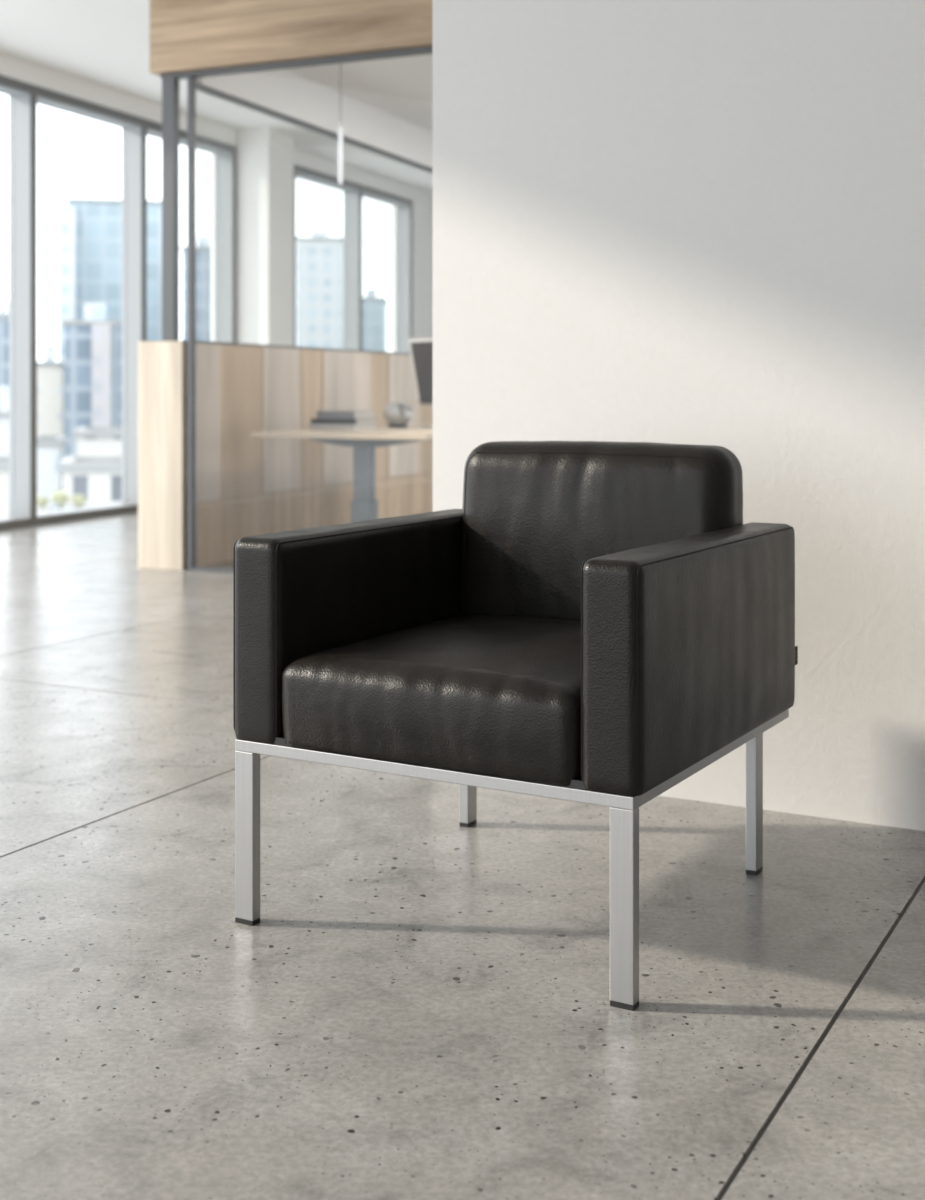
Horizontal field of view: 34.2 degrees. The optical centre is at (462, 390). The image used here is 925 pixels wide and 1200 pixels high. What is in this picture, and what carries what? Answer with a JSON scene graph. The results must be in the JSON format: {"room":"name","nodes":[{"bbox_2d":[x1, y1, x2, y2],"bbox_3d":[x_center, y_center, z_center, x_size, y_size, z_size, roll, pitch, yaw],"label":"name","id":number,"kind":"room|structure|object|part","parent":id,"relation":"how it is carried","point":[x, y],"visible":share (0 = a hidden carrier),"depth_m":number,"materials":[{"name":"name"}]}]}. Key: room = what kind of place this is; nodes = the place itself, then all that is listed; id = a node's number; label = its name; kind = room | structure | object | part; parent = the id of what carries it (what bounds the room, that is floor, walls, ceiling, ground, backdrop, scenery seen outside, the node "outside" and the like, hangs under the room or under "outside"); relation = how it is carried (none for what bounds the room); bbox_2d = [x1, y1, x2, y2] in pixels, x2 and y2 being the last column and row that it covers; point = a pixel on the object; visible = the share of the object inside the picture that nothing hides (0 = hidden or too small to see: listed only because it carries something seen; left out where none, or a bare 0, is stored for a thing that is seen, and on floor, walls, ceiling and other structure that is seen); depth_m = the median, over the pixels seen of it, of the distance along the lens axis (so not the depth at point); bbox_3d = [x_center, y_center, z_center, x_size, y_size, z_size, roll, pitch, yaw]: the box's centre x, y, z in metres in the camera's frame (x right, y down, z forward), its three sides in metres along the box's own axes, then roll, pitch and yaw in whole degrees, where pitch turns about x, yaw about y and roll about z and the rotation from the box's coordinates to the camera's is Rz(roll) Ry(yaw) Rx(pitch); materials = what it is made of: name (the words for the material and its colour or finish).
{"room":"office lobby","nodes":[
{"label":"office lobby","id":0,"kind":"room"},
{"bbox_2d":[0,53,431,351],"bbox_3d":[-1.669,-0.645,13.088,0.550,3.090,10.400,0,0,21],"label":"wall","id":1,"kind":"structure","parent":0,"point":[267,157],"depth_m":12.56,"materials":[{"name":"paint"}]},
{"bbox_2d":[0,75,236,529],"bbox_3d":[-2.698,-0.573,10.726,0.182,2.945,4.052,0,0,21],"label":"window","id":2,"kind":"structure","parent":1,"relation":"in","point":[24,97],"depth_m":10.43,"materials":[{"name":"silver metal"}]},
{"bbox_2d":[294,164,412,352],"bbox_3d":[-1.112,-0.573,14.857,0.183,2.945,2.782,0,0,21],"label":"window","id":3,"kind":"structure","parent":1,"relation":"in","point":[353,192],"depth_m":14.91,"materials":[{"name":"silver metal"}]},
{"bbox_3d":[-1.118,-0.570,14.858,0.170,2.940,2.780,0,0,21],"label":"frame rail","id":4,"kind":"part","parent":3,"relation":"part of","materials":[{"name":"silver metal"}]},
{"bbox_2d":[0,0,431,192],"bbox_3d":[2.550,-2.315,6.900,12.900,0.250,23.800,0,0,0],"label":"ceiling","id":5,"kind":"structure","parent":0,"point":[106,43],"depth_m":9.79,"materials":[{"name":"paint"}]},
{"bbox_2d":[150,0,431,75],"bbox_3d":[-0.216,-1.895,7.065,2.895,0.586,0.195,0,0,24],"label":"fascia","id":6,"kind":"object","parent":5,"relation":"attached to","point":[186,35],"visible":0.5,"depth_m":7.27,"materials":[{"name":"brown wood"}]},
{"bbox_2d":[283,54,431,131],"bbox_3d":[1.327,-2.002,8.837,4.300,0.371,4.070,0,0,21],"label":"ceiling","id":7,"kind":"structure","parent":5,"relation":"attached to","point":[399,87],"depth_m":8.86,"materials":[{"name":"paint"}]},
{"bbox_2d":[338,63,346,183],"bbox_3d":[-0.670,-1.478,8.260,0.080,0.677,0.080,0,0,0],"label":"pendant lamp","id":8,"kind":"object","parent":7,"relation":"hanging from","point":[340,124],"visible":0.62,"depth_m":8.25,"materials":[{"name":"grey metal"}]},
{"bbox_2d":[0,512,924,1199],"bbox_3d":[4.654,1.100,5.490,17.722,0.400,29.275,0,0,21],"label":"floor","id":9,"kind":"structure","parent":0,"point":[416,1006],"depth_m":2.32,"materials":[{"name":"concrete"}]},
{"bbox_2d":[138,340,431,569],"bbox_3d":[-0.754,0.322,9.559,0.278,1.156,4.230,0,0,21],"label":"wall","id":10,"kind":"structure","parent":9,"relation":"on","point":[246,486],"depth_m":8.21,"materials":[{"name":"brown wood"}]},
{"bbox_3d":[-1.519,0.325,7.609,0.260,1.151,0.042,0,0,21],"label":"panel","id":11,"kind":"part","parent":10,"relation":"part of","materials":[{"name":"brown wood"}]},
{"bbox_3d":[-1.327,0.161,7.725,0.016,0.810,0.296,0,0,21],"label":"upright panel","id":12,"kind":"part","parent":10,"relation":"part of","materials":[{"name":"laminate"}]},
{"bbox_3d":[-1.191,0.161,8.080,0.012,0.810,0.456,0,0,21],"label":"upright panel","id":13,"kind":"part","parent":10,"relation":"part of","materials":[{"name":"brown wood"}]},
{"bbox_3d":[-1.027,0.161,8.498,0.016,0.810,0.436,0,0,21],"label":"upright panel","id":14,"kind":"part","parent":10,"relation":"part of","materials":[{"name":"laminate"}]},
{"bbox_3d":[-0.895,0.161,8.844,0.012,0.810,0.296,0,0,21],"label":"upright panel","id":15,"kind":"part","parent":10,"relation":"part of","materials":[{"name":"brown wood"}]},
{"bbox_2d":[196,82,431,172],"bbox_3d":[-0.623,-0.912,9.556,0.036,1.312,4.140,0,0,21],"label":"rail","id":16,"kind":"object","parent":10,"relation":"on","point":[200,87],"visible":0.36,"depth_m":8.74,"materials":[{"name":"grey metal"}]},
{"bbox_3d":[-0.627,0.735,9.532,0.014,0.330,4.188,0,0,21],"label":"board","id":17,"kind":"part","parent":10,"relation":"part of","materials":[{"name":"brown wood"}]},
{"bbox_3d":[-0.810,0.161,9.058,0.016,0.810,0.156,0,0,21],"label":"upright panel","id":18,"kind":"part","parent":10,"relation":"part of","materials":[{"name":"laminate"}]},
{"bbox_3d":[-0.687,0.161,9.375,0.016,0.810,0.516,0,0,21],"label":"upright panel","id":19,"kind":"part","parent":10,"relation":"part of","materials":[{"name":"laminate"}]},
{"bbox_3d":[-0.544,0.161,9.748,0.012,0.810,0.276,0,0,21],"label":"upright panel","id":20,"kind":"part","parent":10,"relation":"part of","materials":[{"name":"brown wood"}]},
{"bbox_3d":[-0.401,0.161,10.111,0.016,0.810,0.496,0,0,21],"label":"upright panel","id":21,"kind":"part","parent":10,"relation":"part of","materials":[{"name":"laminate"}]},
{"bbox_3d":[-0.240,0.161,10.532,0.012,0.810,0.396,0,0,21],"label":"upright panel","id":22,"kind":"part","parent":10,"relation":"part of","materials":[{"name":"brown wood"}]},
{"bbox_2d":[161,46,431,572],"bbox_3d":[-0.209,-0.350,7.037,2.860,2.500,0.060,0,0,24],"label":"glass wall","id":23,"kind":"structure","parent":9,"relation":"on","point":[170,81],"depth_m":7.55,"materials":[{"name":"grey"}]},
{"bbox_3d":[-1.476,-0.915,7.604,0.070,1.326,0.050,0,0,24],"label":"corner post","id":24,"kind":"part","parent":23,"relation":"part of","materials":[{"name":"grey metal"}]},
{"bbox_3d":[-1.361,-0.340,7.558,0.024,2.480,0.040,0,0,24],"label":"frame post","id":25,"kind":"part","parent":23,"relation":"part of","materials":[{"name":"grey metal"}]},
{"bbox_3d":[-0.127,0.891,7.000,2.678,0.018,0.040,0,0,24],"label":"rail","id":26,"kind":"part","parent":23,"relation":"part of","materials":[{"name":"grey metal"}]},
{"bbox_3d":[-0.209,-1.589,7.037,2.860,0.022,0.060,0,0,24],"label":"rail","id":27,"kind":"part","parent":23,"relation":"part of","materials":[{"name":"grey"}]},
{"bbox_2d":[196,69,431,167],"bbox_3d":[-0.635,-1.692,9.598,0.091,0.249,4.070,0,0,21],"label":"ceiling","id":28,"kind":"structure","parent":23,"relation":"attached to","point":[285,92],"depth_m":9.01,"materials":[{"name":"paint"}]},
{"bbox_2d":[251,426,431,522],"bbox_3d":[-0.301,0.555,8.220,1.000,0.690,1.600,0,0,24],"label":"desk","id":29,"kind":"object","parent":9,"relation":"on","point":[364,505],"visible":0.34,"depth_m":7.72,"materials":[{"name":"brown wood"}]},
{"bbox_2d":[309,424,375,429],"bbox_3d":[-0.655,0.195,8.240,0.300,0.030,0.215,0,0,30],"label":"book","id":30,"kind":"object","parent":29,"relation":"on","point":[311,426],"visible":0.89,"depth_m":8.15,"materials":[{"name":"grey paper"}]},
{"bbox_2d":[311,418,375,423],"bbox_3d":[-0.651,0.165,8.240,0.290,0.028,0.210,0,0,28],"label":"book","id":31,"kind":"object","parent":30,"relation":"on","point":[313,421],"visible":0.89,"depth_m":8.15,"materials":[{"name":"grey paper"}]},
{"bbox_2d":[317,410,373,418],"bbox_3d":[-0.639,0.130,8.240,0.255,0.042,0.190,0,0,32],"label":"book","id":32,"kind":"object","parent":31,"relation":"on","point":[337,414],"visible":1,"depth_m":8.16,"materials":[{"name":"grey paper"}]},
{"bbox_3d":[-0.507,0.263,7.764,0.640,0.050,0.070,0,0,24],"label":"leg","id":33,"kind":"part","parent":29,"relation":"part of","materials":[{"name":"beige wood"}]},
{"bbox_2d":[383,402,412,426],"bbox_3d":[-0.375,0.137,8.720,0.184,0.146,0.166,0,0,35],"label":"ornament","id":34,"kind":"object","parent":29,"relation":"on","point":[396,414],"visible":0.98,"depth_m":8.66,"materials":[{"name":"white ceramic"}]},
{"bbox_2d":[409,339,431,427],"bbox_3d":[-0.072,-0.046,8.653,0.200,0.512,0.556,0,0,-45],"label":"monitor","id":35,"kind":"object","parent":29,"relation":"on","point":[420,349],"visible":0.27,"depth_m":8.75,"materials":[{"name":"grey plastic"}]},
{"bbox_2d":[233,441,797,1010],"bbox_3d":[0.120,0.499,2.692,0.766,0.801,0.786,0,0,30],"label":"armchair","id":36,"kind":"object","parent":9,"relation":"on","point":[602,623],"visible":1,"depth_m":2.52,"materials":[{"name":"leather"}]},
{"bbox_3d":[-0.364,0.750,2.548,0.038,0.283,0.022,0,0,30],"label":"leg","id":37,"kind":"part","parent":36,"relation":"part of","materials":[{"name":"metal"}]},
{"bbox_3d":[-0.166,0.418,2.849,0.109,0.342,0.746,0,0,30],"label":"armrest","id":38,"kind":"part","parent":36,"relation":"part of","materials":[{"name":"black leather"}]},
{"bbox_3d":[0.077,0.507,2.618,0.553,0.161,0.611,0,0,30],"label":"seat","id":39,"kind":"part","parent":36,"relation":"part of","materials":[{"name":"black leather"}]},
{"bbox_3d":[0.011,0.750,3.121,0.021,0.283,0.038,0,0,30],"label":"leg","id":40,"kind":"part","parent":36,"relation":"part of","materials":[{"name":"metal"}]},
{"bbox_3d":[0.112,0.600,2.679,0.732,0.019,0.724,0,0,30],"label":"frame","id":41,"kind":"part","parent":36,"relation":"part of","materials":[{"name":"metal"}]},
{"bbox_3d":[0.260,0.297,2.934,0.581,0.396,0.159,0,0,30],"label":"backrest","id":42,"kind":"part","parent":36,"relation":"part of","materials":[{"name":"black leather"}]},
{"bbox_3d":[0.237,0.750,2.201,0.038,0.283,0.022,0,0,30],"label":"leg","id":43,"kind":"part","parent":36,"relation":"part of","materials":[{"name":"metal"}]},
{"bbox_3d":[0.399,0.418,2.523,0.110,0.342,0.746,0,0,30],"label":"armrest","id":44,"kind":"part","parent":36,"relation":"part of","materials":[{"name":"black leather"}]},
{"bbox_3d":[0.546,0.750,2.813,0.021,0.283,0.038,0,0,30],"label":"leg","id":45,"kind":"part","parent":36,"relation":"part of","materials":[{"name":"metal"}]},
{"bbox_2d":[432,0,924,830],"bbox_3d":[2.602,-0.645,2.293,5.961,3.090,0.160,0,0,28],"label":"wall","id":46,"kind":"structure","parent":0,"point":[695,222],"depth_m":3.27,"materials":[{"name":"white paint"}]},
{"label":"outside","id":47,"kind":"structure","parent":0,"visible":0},
{"bbox_3d":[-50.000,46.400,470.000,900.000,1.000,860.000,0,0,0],"label":"ground","id":48,"kind":"structure","parent":47,"visible":0},
{"bbox_2d":[0,299,8,385],"bbox_3d":[-67.036,16.354,219.657,4.471,59.093,20.600,0,0,-15],"label":"building","id":49,"kind":"structure","parent":48,"relation":"on","point":[4,304],"depth_m":210.16,"materials":[{"name":"grey"}]},
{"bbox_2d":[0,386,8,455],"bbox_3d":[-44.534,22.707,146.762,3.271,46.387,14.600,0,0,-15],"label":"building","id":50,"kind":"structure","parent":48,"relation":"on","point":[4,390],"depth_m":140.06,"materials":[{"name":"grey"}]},
{"bbox_2d":[0,456,8,517],"bbox_3d":[-35.090,25.539,114.828,3.397,40.722,10.600,0,0,-15],"label":"building","id":51,"kind":"structure","parent":48,"relation":"on","point":[4,460],"depth_m":110.07,"materials":[{"name":"grey"}]},
{"bbox_2d":[37,344,63,435],"bbox_3d":[-56.906,19.788,207.783,4.190,52.224,16.600,0,0,-13],"label":"building","id":52,"kind":"structure","parent":48,"relation":"on","point":[50,372],"depth_m":200.07,"materials":[{"name":"grey concrete"}]},
{"bbox_2d":[37,436,66,508],"bbox_3d":[-40.217,25.210,145.834,3.291,41.380,12.600,0,0,-13],"label":"building","id":53,"kind":"structure","parent":48,"relation":"on","point":[50,449],"depth_m":140.06,"materials":[{"name":"grey"}]},
{"bbox_2d":[37,505,102,513],"bbox_3d":[-23.761,26.561,91.415,4.110,38.678,7.600,0,0,-13],"label":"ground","id":54,"kind":"structure","parent":48,"relation":"on","point":[56,507],"depth_m":94.10,"materials":[{"name":"grey"}]},
{"bbox_2d":[37,495,48,508],"bbox_3d":[-25.691,6.867,92.000,0.819,0.996,0.804,0,0,0],"label":"tree","id":55,"kind":"object","parent":54,"relation":"on","point":[42,501],"visible":0.97,"depth_m":91.78,"materials":[{"name":"green plant"}]},
{"bbox_2d":[51,490,69,510],"bbox_3d":[-24.610,6.716,92.012,1.138,1.293,1.106,0,0,0],"label":"tree","id":56,"kind":"object","parent":54,"relation":"on","point":[60,498],"visible":0.98,"depth_m":91.70,"materials":[{"name":"green plant"}]},
{"bbox_2d":[71,494,85,508],"bbox_3d":[-23.478,6.827,92.010,0.903,1.075,0.906,0,0,0],"label":"tree","id":57,"kind":"object","parent":54,"relation":"on","point":[78,500],"visible":1,"depth_m":91.77,"materials":[{"name":"green plant"}]},
{"bbox_2d":[58,456,121,504],"bbox_3d":[-26.345,25.443,109.898,5.622,40.915,10.600,0,0,-12],"label":"building","id":58,"kind":"structure","parent":48,"relation":"on","point":[98,479],"depth_m":104.93,"materials":[{"name":"grey"}]},
{"bbox_2d":[62,303,121,457],"bbox_3d":[-47.640,17.281,195.532,7.963,57.238,21.300,0,0,-12],"label":"building","id":59,"kind":"structure","parent":48,"relation":"on","point":[93,344],"depth_m":189.49,"materials":[{"name":"grey concrete"}]},
{"bbox_2d":[73,427,121,455],"bbox_3d":[-33.423,24.714,141.863,5.665,42.371,14.600,0,0,-11],"label":"building","id":60,"kind":"structure","parent":48,"relation":"on","point":[90,441],"depth_m":134.83,"materials":[{"name":"grey"}]},
{"bbox_2d":[59,198,161,361],"bbox_3d":[-61.057,6.400,269.898,19.603,79.000,32.300,0,0,-11],"label":"building","id":61,"kind":"structure","parent":48,"relation":"on","point":[90,230],"depth_m":259.26,"materials":[{"name":"blue glass"}]},
{"bbox_2d":[180,235,210,340],"bbox_3d":[-42.516,10.200,249.909,7.520,71.400,20.600,0,0,-8],"label":"building","id":62,"kind":"structure","parent":48,"relation":"on","point":[203,248],"depth_m":239.95,"materials":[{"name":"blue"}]},
{"bbox_2d":[296,229,342,348],"bbox_3d":[-31.975,4.884,339.982,10.648,82.032,20.600,0,0,-3],"label":"building","id":63,"kind":"structure","parent":48,"relation":"on","point":[319,257],"depth_m":329.98,"materials":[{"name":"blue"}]},
{"bbox_2d":[362,289,387,351],"bbox_3d":[-21.060,11.164,349.997,6.918,69.472,20.600,0,0,-2],"label":"building","id":64,"kind":"structure","parent":48,"relation":"on","point":[374,308],"depth_m":340.04,"materials":[{"name":"blue glass"}]},
{"bbox_2d":[366,289,376,296],"bbox_3d":[-21.218,-22.072,349.992,2.211,3.000,8.000,0,0,-2],"label":"plant","id":65,"kind":"object","parent":64,"relation":"on","point":[369,292],"depth_m":345.98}
]}

